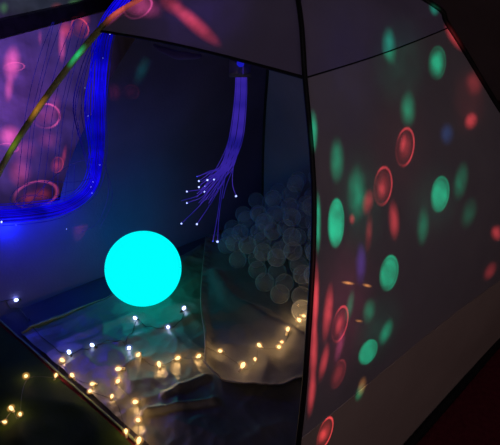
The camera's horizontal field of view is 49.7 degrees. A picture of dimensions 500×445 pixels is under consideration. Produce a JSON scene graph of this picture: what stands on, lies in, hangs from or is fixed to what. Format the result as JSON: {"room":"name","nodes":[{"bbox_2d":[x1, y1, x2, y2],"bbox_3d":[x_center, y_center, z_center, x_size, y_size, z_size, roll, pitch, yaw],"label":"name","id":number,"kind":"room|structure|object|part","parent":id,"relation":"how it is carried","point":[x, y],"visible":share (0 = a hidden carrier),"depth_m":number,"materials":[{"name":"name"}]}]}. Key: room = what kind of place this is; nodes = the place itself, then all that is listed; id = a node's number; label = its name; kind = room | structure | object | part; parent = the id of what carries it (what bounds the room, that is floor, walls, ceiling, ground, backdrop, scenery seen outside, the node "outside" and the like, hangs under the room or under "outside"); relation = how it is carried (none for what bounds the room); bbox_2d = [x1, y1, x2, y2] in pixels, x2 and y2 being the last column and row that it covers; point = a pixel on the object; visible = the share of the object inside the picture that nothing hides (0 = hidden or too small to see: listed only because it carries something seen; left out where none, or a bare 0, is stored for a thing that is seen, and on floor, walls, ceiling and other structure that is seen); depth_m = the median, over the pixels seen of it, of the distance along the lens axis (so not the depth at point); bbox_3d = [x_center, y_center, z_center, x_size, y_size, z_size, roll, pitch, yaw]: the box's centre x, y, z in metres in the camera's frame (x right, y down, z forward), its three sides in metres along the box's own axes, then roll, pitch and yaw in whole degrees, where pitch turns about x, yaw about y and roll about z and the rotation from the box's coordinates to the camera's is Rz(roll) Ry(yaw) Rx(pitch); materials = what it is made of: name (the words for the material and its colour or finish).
{"room":"sensory room","nodes":[
{"label":"sensory room","id":0,"kind":"room"},
{"bbox_2d":[0,0,81,17],"bbox_3d":[-1.053,-0.989,1.753,0.001,2.500,6.000,6,29,11],"label":"wall","id":1,"kind":"structure","parent":0,"point":[7,7],"depth_m":2.29,"materials":[{"name":"white paint"}]},
{"bbox_2d":[0,0,135,209],"bbox_3d":[-0.783,-0.811,3.103,0.045,0.900,3.220,6,29,11],"label":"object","id":2,"kind":"object","parent":1,"relation":"attached to","point":[23,36],"visible":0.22,"depth_m":2.44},
{"bbox_3d":[-0.783,-1.182,2.905,0.045,0.060,3.220,6,29,11],"label":"frame rail","id":3,"kind":"part","parent":2,"relation":"part of","materials":[{"name":"black metal"}]},
{"bbox_2d":[0,100,499,444],"bbox_3d":[0.997,0.329,1.938,5.402,0.001,6.769,0,28,0],"label":"floor","id":4,"kind":"structure","parent":0,"point":[473,418],"depth_m":1.53,"materials":[{"name":"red carpet"}]},
{"bbox_2d":[0,326,131,444],"bbox_3d":[-0.623,0.644,1.321,1.380,0.013,0.600,23,35,36],"label":"mat","id":5,"kind":"object","parent":4,"relation":"on","point":[52,413],"visible":1,"depth_m":1.53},
{"bbox_2d":[0,406,21,423],"bbox_3d":[-0.638,0.543,1.463,0.052,0.069,0.058,-7,29,-13],"label":"string lights","id":6,"kind":"object","parent":5,"relation":"on","point":[10,407],"depth_m":1.51,"materials":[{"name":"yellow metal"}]},
{"bbox_2d":[0,0,499,444],"bbox_3d":[0.021,-0.201,1.611,1.365,1.243,1.283,24,36,38],"label":"tent","id":7,"kind":"object","parent":4,"relation":"on","point":[393,125],"visible":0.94,"depth_m":1.34,"materials":[{"name":"fabric"}]},
{"bbox_2d":[0,0,130,231],"bbox_3d":[-0.602,-0.320,1.668,0.527,0.724,0.290,-14,31,-25],"label":"bundle","id":8,"kind":"object","parent":7,"relation":"hanging from","point":[101,56],"visible":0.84,"depth_m":1.69,"materials":[{"name":"plastic"}]},
{"bbox_3d":[-0.407,0.539,1.521,1.321,0.004,0.007,23,35,36],"label":"door sill","id":9,"kind":"part","parent":7,"relation":"part of","materials":[{"name":"black fabric"}]},
{"bbox_3d":[-0.307,-0.223,1.937,1.269,0.975,0.345,-22,35,-35],"label":"panel","id":10,"kind":"part","parent":7,"relation":"part of","materials":[{"name":"black fabric"}]},
{"bbox_2d":[21,216,301,444],"bbox_3d":[0.070,0.351,1.856,1.181,0.025,1.212,24,36,37],"label":"sheet","id":11,"kind":"object","parent":7,"relation":"on","point":[184,402],"visible":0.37,"depth_m":1.65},
{"bbox_2d":[1,299,185,356],"bbox_3d":[-0.556,0.344,1.823,0.667,0.078,0.276,0,28,0],"label":"string lights","id":12,"kind":"object","parent":11,"relation":"on","point":[184,307],"visible":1,"depth_m":1.83,"materials":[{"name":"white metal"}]},
{"bbox_2d":[50,358,140,444],"bbox_3d":[-0.436,0.517,1.512,0.235,0.069,0.378,-7,29,-13],"label":"string lights","id":13,"kind":"object","parent":11,"relation":"on","point":[61,359],"depth_m":1.57,"materials":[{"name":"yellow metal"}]},
{"bbox_2d":[114,364,125,384],"bbox_3d":[-0.379,0.474,1.593,0.035,0.069,0.076,-7,29,-13],"label":"string lights","id":14,"kind":"object","parent":11,"relation":"on","point":[117,369],"depth_m":1.66,"materials":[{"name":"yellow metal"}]},
{"bbox_2d":[122,389,140,421],"bbox_3d":[-0.321,0.528,1.491,0.046,0.069,0.128,-7,29,-13],"label":"string lights","id":15,"kind":"object","parent":11,"relation":"on","point":[136,402],"depth_m":1.54,"materials":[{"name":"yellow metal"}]},
{"bbox_2d":[104,231,180,306],"bbox_3d":[-0.381,0.164,1.929,0.269,0.269,0.269,0,28,0],"label":"globe lamp","id":16,"kind":"object","parent":11,"relation":"on","point":[142,268],"visible":1,"depth_m":1.83,"materials":[{"name":"teal plastic"}]},
{"bbox_2d":[146,356,179,369],"bbox_3d":[-0.258,0.453,1.633,0.099,0.069,0.045,-7,29,-13],"label":"string lights","id":17,"kind":"object","parent":11,"relation":"on","point":[178,357],"depth_m":1.69,"materials":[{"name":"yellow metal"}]},
{"bbox_2d":[207,347,256,372],"bbox_3d":[-0.052,0.441,1.655,0.131,0.069,0.130,-7,29,-13],"label":"string lights","id":18,"kind":"object","parent":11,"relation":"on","point":[242,366],"depth_m":1.66,"materials":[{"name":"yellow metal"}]},
{"bbox_2d":[200,226,310,384],"bbox_3d":[0.219,0.238,2.021,0.830,0.039,1.009,0,28,0],"label":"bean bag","id":19,"kind":"object","parent":11,"relation":"on","point":[238,316],"visible":0.57,"depth_m":1.94,"materials":[{"name":"white fabric"}]},
{"bbox_2d":[285,314,305,339],"bbox_3d":[0.149,0.370,1.787,0.099,0.069,0.110,-7,29,-13],"label":"string lights","id":20,"kind":"object","parent":11,"relation":"on","point":[299,320],"depth_m":1.80,"materials":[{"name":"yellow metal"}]},
{"bbox_3d":[-0.172,-0.397,1.268,0.168,0.026,0.020,24,36,37],"label":"rolled door","id":21,"kind":"part","parent":7,"relation":"part of","materials":[{"name":"black fabric"}]},
{"bbox_3d":[-0.148,-0.507,1.163,0.504,0.280,0.470,0,28,0],"label":"roof panel","id":22,"kind":"part","parent":7,"relation":"part of","materials":[{"name":"fabric"}]},
{"bbox_2d":[181,59,250,242],"bbox_3d":[-0.082,-0.140,1.252,0.171,0.474,0.106,0,28,0],"label":"bundle","id":23,"kind":"object","parent":7,"relation":"hanging from","point":[237,69],"visible":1,"depth_m":1.21,"materials":[{"name":"plastic"}]},
{"bbox_3d":[0.400,-0.233,1.944,1.233,0.985,0.296,24,36,38],"label":"panel","id":24,"kind":"part","parent":7,"relation":"part of","materials":[{"name":"black fabric"}]},
{"bbox_3d":[0.297,-0.502,1.166,0.455,0.269,0.470,0,28,0],"label":"roof panel","id":25,"kind":"part","parent":7,"relation":"part of","materials":[{"name":"fabric"}]},
{"bbox_3d":[0.412,-0.063,1.312,1.190,0.691,0.289,-25,37,-38],"label":"panel","id":26,"kind":"part","parent":7,"relation":"part of","materials":[{"name":"fabric"}]},
{"bbox_2d":[432,0,499,100],"bbox_3d":[1.649,-2.150,3.937,4.200,2.500,0.001,6,29,11],"label":"wall","id":27,"kind":"structure","parent":0,"point":[476,23],"depth_m":4.25,"materials":[{"name":"paint"}]}
]}

